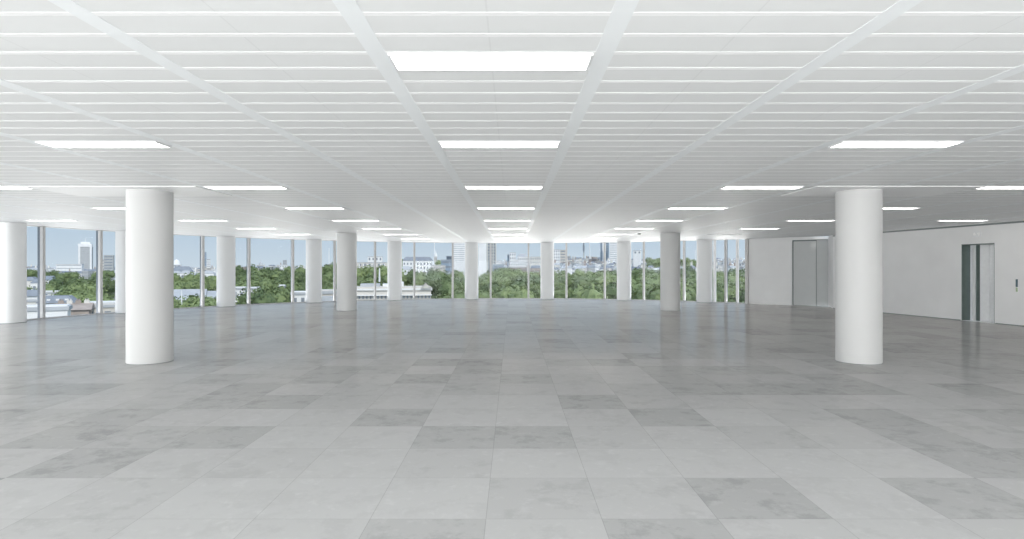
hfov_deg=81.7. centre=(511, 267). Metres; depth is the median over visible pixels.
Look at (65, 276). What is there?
tree
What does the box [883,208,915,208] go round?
diffuser
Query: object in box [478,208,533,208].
diffuser
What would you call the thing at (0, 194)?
trim
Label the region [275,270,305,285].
tree
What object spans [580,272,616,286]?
tree
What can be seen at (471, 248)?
pillar
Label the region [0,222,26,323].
pillar
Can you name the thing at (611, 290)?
tree
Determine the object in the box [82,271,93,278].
building
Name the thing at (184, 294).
gabled house
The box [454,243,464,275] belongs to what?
striped tower
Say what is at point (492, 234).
recessed light
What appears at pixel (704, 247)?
pillar
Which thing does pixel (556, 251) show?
tower block
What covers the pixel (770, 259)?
wall
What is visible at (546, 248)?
pillar
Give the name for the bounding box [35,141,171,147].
recessed light
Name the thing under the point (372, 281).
tree
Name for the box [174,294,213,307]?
tree
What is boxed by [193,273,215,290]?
tree
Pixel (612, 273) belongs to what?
tree
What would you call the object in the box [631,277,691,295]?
tree
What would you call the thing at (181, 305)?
tree
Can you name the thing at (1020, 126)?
trim
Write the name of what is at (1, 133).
trim
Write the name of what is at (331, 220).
recessed light
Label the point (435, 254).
clock tower
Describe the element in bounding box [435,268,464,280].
tree
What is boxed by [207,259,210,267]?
tower block
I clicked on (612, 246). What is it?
glass skyscraper
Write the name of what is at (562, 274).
tree
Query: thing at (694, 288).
tree
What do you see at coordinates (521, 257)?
block
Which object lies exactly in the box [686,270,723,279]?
tree
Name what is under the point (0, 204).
trim
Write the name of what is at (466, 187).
diffuser
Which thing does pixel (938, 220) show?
recessed light
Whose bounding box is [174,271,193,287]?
tree
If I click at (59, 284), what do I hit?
tree
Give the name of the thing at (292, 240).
window
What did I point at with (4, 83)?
trim
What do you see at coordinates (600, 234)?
recessed light
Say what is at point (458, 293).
tree
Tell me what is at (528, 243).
window
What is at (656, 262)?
tree
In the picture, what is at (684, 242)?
window
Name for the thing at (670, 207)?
recessed light
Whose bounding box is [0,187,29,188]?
diffuser
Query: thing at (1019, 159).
trim
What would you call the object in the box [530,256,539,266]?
block
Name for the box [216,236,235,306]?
pillar
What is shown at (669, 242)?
round column
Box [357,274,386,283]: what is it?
tree
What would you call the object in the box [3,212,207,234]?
trim
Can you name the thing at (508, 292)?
tree
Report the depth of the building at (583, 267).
262.25 m
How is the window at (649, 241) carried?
on the floor
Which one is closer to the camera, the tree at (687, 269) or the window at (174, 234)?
the window at (174, 234)
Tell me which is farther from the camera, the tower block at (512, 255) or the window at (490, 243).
the tower block at (512, 255)
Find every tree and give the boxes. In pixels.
[27,269,36,276]
[27,282,58,290]
[34,270,59,276]
[46,276,78,289]
[52,287,95,297]
[56,271,79,284]
[63,282,107,294]
[67,276,114,300]
[68,292,113,302]
[90,270,114,297]
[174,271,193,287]
[174,277,211,289]
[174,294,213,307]
[174,301,215,307]
[188,296,239,306]
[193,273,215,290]
[236,264,259,275]
[236,272,262,283]
[236,278,274,291]
[236,288,277,304]
[251,268,282,279]
[252,285,298,302]
[259,267,290,275]
[270,278,305,291]
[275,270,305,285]
[283,265,305,274]
[304,263,336,286]
[322,268,336,288]
[357,265,376,279]
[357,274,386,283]
[357,280,382,285]
[364,265,408,285]
[404,268,438,285]
[407,271,434,298]
[423,272,464,298]
[431,275,464,298]
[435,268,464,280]
[436,287,498,298]
[478,267,520,281]
[478,274,511,288]
[479,278,530,293]
[494,282,539,297]
[509,275,539,289]
[516,268,539,278]
[530,281,577,297]
[554,270,577,279]
[554,274,591,289]
[567,281,634,298]
[567,283,608,298]
[572,268,599,277]
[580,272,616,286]
[598,269,636,278]
[631,267,659,279]
[631,273,659,298]
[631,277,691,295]
[631,283,696,300]
[645,257,659,268]
[680,258,696,267]
[680,266,695,277]
[680,276,696,287]
[681,277,734,300]
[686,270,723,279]
[695,283,744,302]
[716,272,741,285]
[723,280,744,298]
[728,267,744,277]
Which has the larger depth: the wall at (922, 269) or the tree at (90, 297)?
the tree at (90, 297)
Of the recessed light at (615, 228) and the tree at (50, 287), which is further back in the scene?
the tree at (50, 287)
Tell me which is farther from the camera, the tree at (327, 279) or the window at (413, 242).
the tree at (327, 279)
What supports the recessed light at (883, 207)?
in the ceiling
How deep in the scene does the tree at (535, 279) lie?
120.39 m
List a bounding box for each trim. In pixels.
[0,79,439,241]
[0,132,407,240]
[0,162,378,240]
[0,181,336,238]
[0,194,306,238]
[0,204,259,236]
[0,217,121,229]
[0,220,766,242]
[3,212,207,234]
[48,0,467,241]
[332,0,495,241]
[522,0,638,241]
[550,0,922,241]
[578,64,1023,241]
[610,125,1023,240]
[639,157,1023,240]
[680,178,1023,238]
[711,192,1023,238]
[745,239,748,303]
[758,202,1023,236]
[781,186,985,195]
[809,210,1023,234]
[833,221,1023,236]
[884,216,1023,230]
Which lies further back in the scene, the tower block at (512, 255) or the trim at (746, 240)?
the tower block at (512, 255)
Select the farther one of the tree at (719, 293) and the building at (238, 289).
the building at (238, 289)
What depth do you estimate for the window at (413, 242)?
31.94 m
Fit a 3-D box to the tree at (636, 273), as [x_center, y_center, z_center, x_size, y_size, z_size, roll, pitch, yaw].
[35.203,10.746,154.768,12.601,21.908,13.553,0,0,35]
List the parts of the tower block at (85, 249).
crown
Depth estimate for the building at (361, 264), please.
349.64 m
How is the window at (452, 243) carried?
on the floor
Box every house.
[27,277,36,287]
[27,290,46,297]
[30,279,36,289]
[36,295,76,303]
[46,276,54,281]
[55,299,94,314]
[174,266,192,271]
[180,270,189,277]
[182,293,198,299]
[205,270,214,276]
[402,266,411,274]
[431,265,445,272]
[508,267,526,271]
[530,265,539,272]
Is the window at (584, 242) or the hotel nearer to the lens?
the window at (584, 242)
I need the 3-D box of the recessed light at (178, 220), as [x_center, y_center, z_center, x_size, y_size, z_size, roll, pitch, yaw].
[-9.044,-1.391,17.360,1.339,0.016,0.297,0,0,0]
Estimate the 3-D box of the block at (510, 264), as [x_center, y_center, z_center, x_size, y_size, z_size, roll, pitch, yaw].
[3.096,9.038,334.013,10.334,25.323,8.327,0,0,0]
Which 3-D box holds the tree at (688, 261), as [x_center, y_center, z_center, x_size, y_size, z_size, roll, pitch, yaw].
[125.675,6.959,428.193,17.299,29.483,18.271,0,0,13]
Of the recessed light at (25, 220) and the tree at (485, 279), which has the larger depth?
the tree at (485, 279)
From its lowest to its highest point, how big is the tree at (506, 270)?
21.943 m
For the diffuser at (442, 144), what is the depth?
6.67 m
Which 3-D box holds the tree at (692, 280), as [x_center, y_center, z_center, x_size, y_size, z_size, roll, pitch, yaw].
[32.819,11.382,117.165,12.325,20.636,13.018,0,0,8]
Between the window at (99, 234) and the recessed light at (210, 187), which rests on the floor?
the window at (99, 234)
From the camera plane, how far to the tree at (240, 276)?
158.69 m
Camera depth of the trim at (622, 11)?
4.34 m
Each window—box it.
[37,226,99,318]
[96,230,114,313]
[174,234,198,308]
[200,236,247,306]
[247,238,291,304]
[291,239,332,302]
[333,241,373,300]
[374,241,412,299]
[413,242,451,299]
[452,243,489,298]
[490,243,527,298]
[528,243,564,298]
[565,242,603,298]
[604,242,642,299]
[643,241,659,300]
[683,240,723,302]
[724,239,735,302]
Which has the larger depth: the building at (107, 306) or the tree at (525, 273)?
the tree at (525, 273)
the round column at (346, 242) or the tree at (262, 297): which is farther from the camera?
the tree at (262, 297)
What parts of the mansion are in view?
cornice, cornice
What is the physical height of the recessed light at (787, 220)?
0.016 m
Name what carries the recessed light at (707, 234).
in the ceiling
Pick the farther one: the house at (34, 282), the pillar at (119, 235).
the house at (34, 282)
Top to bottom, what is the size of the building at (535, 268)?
22.812 m
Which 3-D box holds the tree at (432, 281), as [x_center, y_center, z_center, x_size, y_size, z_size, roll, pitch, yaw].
[-11.773,11.239,115.398,14.268,20.921,11.513,0,0,17]
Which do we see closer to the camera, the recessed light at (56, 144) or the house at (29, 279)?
the recessed light at (56, 144)
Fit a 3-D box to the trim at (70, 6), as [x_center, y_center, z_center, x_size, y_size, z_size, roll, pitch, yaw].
[-2.364,-1.399,12.356,0.122,0.003,38.713,0,0,0]
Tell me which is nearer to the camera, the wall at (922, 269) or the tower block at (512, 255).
the wall at (922, 269)
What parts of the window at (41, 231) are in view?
sill frame, head frame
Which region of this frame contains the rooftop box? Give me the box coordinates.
[27,304,72,318]
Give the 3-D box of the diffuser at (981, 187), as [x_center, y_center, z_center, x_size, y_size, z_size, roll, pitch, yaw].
[8.764,-1.393,10.237,1.311,0.011,0.269,0,0,0]
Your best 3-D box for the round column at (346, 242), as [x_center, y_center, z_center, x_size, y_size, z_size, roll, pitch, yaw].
[-6.630,0.156,23.750,0.788,3.088,0.788,0,0,0]
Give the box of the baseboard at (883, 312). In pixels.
[883,312,1022,325]
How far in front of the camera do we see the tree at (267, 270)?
191.12 m
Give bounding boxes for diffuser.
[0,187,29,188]
[41,143,165,146]
[208,187,285,188]
[287,208,342,208]
[441,143,557,146]
[466,187,541,188]
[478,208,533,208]
[669,208,724,208]
[722,187,799,188]
[833,143,957,146]
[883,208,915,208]
[978,187,1023,188]
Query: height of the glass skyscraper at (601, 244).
48.930 m
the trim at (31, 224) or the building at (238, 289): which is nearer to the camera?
the trim at (31, 224)
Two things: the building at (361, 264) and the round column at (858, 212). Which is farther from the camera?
the building at (361, 264)
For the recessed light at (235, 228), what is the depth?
20.77 m
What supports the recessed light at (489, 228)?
in the ceiling
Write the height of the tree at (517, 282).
20.137 m
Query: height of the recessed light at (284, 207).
0.016 m
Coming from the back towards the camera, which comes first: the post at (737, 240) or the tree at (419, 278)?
the tree at (419, 278)
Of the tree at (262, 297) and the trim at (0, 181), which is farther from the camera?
the tree at (262, 297)
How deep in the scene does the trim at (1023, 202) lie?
15.47 m
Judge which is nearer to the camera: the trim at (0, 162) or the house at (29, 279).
the trim at (0, 162)
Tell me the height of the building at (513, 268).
22.268 m
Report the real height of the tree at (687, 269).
22.198 m
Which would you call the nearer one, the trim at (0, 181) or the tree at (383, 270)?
the trim at (0, 181)
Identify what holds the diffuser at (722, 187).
attached to the recessed light at (724, 187)
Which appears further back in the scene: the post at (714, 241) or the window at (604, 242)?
the window at (604, 242)
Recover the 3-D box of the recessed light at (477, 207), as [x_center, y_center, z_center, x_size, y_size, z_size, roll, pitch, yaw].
[-0.140,-1.391,13.798,1.339,0.016,0.297,0,0,0]
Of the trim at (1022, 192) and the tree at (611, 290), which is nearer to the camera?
the trim at (1022, 192)
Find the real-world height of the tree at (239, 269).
23.234 m
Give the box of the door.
[792,239,827,306]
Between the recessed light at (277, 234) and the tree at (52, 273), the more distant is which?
the tree at (52, 273)
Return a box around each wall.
[749,236,827,304]
[828,235,832,307]
[833,220,1023,325]
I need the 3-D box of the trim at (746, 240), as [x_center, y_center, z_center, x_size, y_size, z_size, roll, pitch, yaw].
[11.249,0.153,28.291,0.140,3.094,0.240,0,0,45]
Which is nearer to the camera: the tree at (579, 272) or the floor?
the floor
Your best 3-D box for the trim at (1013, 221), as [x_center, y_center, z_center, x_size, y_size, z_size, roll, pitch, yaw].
[16.389,-1.353,9.001,0.026,0.055,32.498,0,0,-10]
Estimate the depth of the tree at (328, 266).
164.75 m
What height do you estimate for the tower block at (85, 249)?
57.078 m
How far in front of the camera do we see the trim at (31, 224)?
27.13 m
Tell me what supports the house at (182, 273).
on the ground
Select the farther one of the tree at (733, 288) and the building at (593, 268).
the building at (593, 268)
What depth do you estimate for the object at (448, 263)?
330.06 m
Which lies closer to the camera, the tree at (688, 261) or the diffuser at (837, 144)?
the diffuser at (837, 144)
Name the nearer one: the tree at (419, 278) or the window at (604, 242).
the window at (604, 242)
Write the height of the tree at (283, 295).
18.919 m
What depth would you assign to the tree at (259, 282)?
129.35 m
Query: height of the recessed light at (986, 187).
0.016 m
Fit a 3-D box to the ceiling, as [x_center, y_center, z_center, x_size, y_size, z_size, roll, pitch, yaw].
[1.750,-1.599,13.035,36.500,0.402,40.670,0,0,0]
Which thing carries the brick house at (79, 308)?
on the ground
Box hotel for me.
[402,257,432,274]
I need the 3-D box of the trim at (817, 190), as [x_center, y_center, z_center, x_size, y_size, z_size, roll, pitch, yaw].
[6.641,-1.395,10.770,2.889,0.015,1.340,0,0,0]
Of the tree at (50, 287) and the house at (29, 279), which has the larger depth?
the house at (29, 279)
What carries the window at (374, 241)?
on the floor
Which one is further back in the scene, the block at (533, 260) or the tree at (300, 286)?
the block at (533, 260)
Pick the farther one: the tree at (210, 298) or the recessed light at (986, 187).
the tree at (210, 298)
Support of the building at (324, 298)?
on the ground
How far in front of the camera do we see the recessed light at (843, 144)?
6.65 m
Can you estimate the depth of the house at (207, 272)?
300.60 m
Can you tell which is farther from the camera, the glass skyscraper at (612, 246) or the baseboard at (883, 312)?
the glass skyscraper at (612, 246)
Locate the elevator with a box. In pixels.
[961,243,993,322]
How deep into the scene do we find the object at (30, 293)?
100.34 m
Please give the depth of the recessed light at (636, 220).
17.29 m
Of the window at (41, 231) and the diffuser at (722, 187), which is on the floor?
the window at (41, 231)
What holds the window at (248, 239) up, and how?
on the floor
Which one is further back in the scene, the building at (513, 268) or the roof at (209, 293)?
the building at (513, 268)
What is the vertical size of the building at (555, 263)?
27.116 m
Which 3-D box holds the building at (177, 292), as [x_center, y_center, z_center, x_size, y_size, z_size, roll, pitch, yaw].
[-59.554,12.783,108.217,6.775,17.833,7.600,0,0,-23]
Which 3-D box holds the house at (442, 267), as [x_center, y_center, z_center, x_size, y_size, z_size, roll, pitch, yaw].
[-37.897,10.090,303.980,7.430,23.220,8.300,0,0,-6]
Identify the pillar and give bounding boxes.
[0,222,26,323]
[115,231,124,313]
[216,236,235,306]
[306,239,321,302]
[387,241,401,300]
[465,242,477,298]
[540,242,553,298]
[617,241,630,299]
[697,239,712,302]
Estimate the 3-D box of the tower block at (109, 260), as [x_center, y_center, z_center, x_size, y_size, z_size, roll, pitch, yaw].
[-342.636,5.360,503.551,6.961,32.680,8.300,0,0,-27]
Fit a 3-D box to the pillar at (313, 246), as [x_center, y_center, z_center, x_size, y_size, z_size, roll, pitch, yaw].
[-9.892,0.200,29.295,0.746,3.600,1.082,0,0,-39]
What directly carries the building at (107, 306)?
on the ground
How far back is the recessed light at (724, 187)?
10.20 m
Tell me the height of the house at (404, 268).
22.680 m
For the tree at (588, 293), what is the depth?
75.60 m
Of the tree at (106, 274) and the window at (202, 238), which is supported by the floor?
the window at (202, 238)
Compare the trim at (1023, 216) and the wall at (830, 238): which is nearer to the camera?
the trim at (1023, 216)
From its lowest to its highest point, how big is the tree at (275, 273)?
21.782 m
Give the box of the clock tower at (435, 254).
[434,250,437,264]
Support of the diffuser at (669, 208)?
attached to the recessed light at (670, 207)
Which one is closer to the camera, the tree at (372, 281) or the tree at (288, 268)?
the tree at (372, 281)
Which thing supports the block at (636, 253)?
on the ground
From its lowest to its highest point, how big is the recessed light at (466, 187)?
0.016 m
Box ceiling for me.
[0,0,1023,241]
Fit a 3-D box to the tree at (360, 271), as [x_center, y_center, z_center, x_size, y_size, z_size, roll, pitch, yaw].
[-37.293,10.440,152.768,11.798,22.520,14.621,0,0,13]
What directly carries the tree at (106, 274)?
on the ground
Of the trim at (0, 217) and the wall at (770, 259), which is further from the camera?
the wall at (770, 259)
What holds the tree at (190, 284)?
on the ground
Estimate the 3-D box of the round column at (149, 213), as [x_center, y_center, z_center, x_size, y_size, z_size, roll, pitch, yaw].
[-6.580,0.156,10.760,0.754,3.088,0.754,0,0,0]
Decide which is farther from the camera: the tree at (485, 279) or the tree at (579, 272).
the tree at (579, 272)
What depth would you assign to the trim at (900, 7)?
4.34 m
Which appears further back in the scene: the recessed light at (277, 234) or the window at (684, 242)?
the window at (684, 242)
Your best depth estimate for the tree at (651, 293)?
76.67 m
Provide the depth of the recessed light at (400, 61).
3.98 m
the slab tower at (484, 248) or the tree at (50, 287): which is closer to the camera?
the tree at (50, 287)
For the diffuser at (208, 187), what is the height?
0.011 m
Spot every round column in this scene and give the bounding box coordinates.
[125,189,173,364]
[336,233,356,310]
[660,233,679,310]
[835,189,882,364]
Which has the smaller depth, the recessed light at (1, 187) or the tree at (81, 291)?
the recessed light at (1, 187)
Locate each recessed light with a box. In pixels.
[0,186,32,188]
[25,220,75,220]
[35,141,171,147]
[91,207,124,208]
[178,220,227,220]
[203,186,287,188]
[235,228,275,228]
[277,234,310,234]
[284,207,344,208]
[331,220,378,220]
[362,228,400,228]
[385,234,417,234]
[388,53,592,70]
[439,141,559,147]
[464,186,542,188]
[477,207,534,208]
[484,220,529,220]
[489,228,526,228]
[492,234,524,234]
[600,234,632,234]
[615,228,653,228]
[636,220,682,220]
[667,207,727,208]
[707,234,740,234]
[720,186,803,188]
[741,228,780,228]
[787,220,834,220]
[828,141,963,147]
[883,207,920,208]
[938,220,988,220]
[975,186,1023,188]
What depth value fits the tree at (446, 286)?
95.10 m
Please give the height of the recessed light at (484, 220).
0.016 m
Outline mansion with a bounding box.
[357,282,431,299]
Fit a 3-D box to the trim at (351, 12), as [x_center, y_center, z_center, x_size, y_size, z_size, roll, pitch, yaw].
[-0.880,-1.399,12.437,0.122,0.003,38.874,0,0,0]
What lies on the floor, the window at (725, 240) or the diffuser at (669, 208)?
the window at (725, 240)
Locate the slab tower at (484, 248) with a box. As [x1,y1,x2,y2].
[479,243,495,276]
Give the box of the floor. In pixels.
[0,299,1023,538]
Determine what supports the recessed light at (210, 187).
in the ceiling
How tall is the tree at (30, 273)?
21.486 m
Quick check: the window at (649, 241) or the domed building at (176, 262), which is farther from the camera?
the domed building at (176, 262)
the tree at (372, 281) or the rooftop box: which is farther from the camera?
the tree at (372, 281)
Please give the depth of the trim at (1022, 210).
16.72 m
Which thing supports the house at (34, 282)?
on the ground
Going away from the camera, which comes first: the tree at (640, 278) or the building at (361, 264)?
the tree at (640, 278)
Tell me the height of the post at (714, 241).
3.094 m
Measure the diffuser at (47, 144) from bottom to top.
0.011 m
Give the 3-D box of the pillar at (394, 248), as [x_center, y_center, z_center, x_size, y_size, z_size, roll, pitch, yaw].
[-6.286,0.200,31.459,0.746,3.600,1.083,0,0,-23]
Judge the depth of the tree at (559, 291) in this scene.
96.26 m
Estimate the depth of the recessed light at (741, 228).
20.77 m
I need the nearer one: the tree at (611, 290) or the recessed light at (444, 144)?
the recessed light at (444, 144)
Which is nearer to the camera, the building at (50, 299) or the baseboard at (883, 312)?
the baseboard at (883, 312)
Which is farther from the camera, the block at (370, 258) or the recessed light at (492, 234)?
the block at (370, 258)
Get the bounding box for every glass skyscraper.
[600,243,608,260]
[609,242,616,262]
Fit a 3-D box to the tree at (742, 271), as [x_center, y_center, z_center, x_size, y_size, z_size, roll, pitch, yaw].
[56.700,10.676,148.577,9.990,22.047,12.380,0,0,-21]
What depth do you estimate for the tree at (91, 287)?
118.64 m
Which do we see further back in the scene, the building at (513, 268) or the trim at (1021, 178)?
the building at (513, 268)
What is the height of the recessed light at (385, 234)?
0.016 m
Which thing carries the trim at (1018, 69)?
attached to the ceiling
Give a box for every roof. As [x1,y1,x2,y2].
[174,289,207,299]
[207,291,215,298]
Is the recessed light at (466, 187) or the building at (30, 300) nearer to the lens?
the recessed light at (466, 187)
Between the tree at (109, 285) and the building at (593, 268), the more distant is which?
the building at (593, 268)
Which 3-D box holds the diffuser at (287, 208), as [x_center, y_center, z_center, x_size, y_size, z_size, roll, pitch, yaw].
[-4.592,-1.393,13.798,1.311,0.011,0.269,0,0,0]
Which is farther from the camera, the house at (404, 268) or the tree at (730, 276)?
the house at (404, 268)
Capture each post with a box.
[713,240,715,301]
[736,239,738,302]
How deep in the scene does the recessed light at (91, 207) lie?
13.65 m
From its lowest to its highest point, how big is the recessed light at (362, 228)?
0.016 m
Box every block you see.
[46,290,58,295]
[56,264,83,270]
[78,238,92,268]
[104,255,114,292]
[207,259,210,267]
[367,256,382,261]
[508,261,526,266]
[509,252,515,261]
[517,254,527,272]
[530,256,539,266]
[554,249,559,262]
[560,250,564,262]
[633,250,641,266]
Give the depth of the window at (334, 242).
30.07 m
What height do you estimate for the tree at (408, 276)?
21.974 m
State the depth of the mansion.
75.26 m
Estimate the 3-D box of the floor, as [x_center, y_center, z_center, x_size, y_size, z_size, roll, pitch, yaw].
[0.000,1.700,12.806,32.892,0.001,41.081,0,0,0]
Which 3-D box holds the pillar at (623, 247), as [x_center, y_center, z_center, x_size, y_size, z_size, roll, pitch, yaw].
[6.024,0.200,31.570,0.746,3.600,1.083,0,0,22]
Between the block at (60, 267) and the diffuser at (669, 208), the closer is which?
the diffuser at (669, 208)
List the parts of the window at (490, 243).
sill frame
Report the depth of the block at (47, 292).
111.91 m
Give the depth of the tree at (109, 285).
143.60 m
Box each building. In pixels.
[27,297,36,304]
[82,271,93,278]
[92,302,114,313]
[174,259,181,266]
[236,287,246,302]
[290,291,305,301]
[322,289,336,295]
[322,296,336,300]
[357,262,386,267]
[554,259,559,268]
[560,262,571,274]
[581,260,586,271]
[588,265,598,272]
[601,261,611,270]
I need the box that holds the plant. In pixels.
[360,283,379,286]
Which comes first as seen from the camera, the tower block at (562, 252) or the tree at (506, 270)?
the tree at (506, 270)

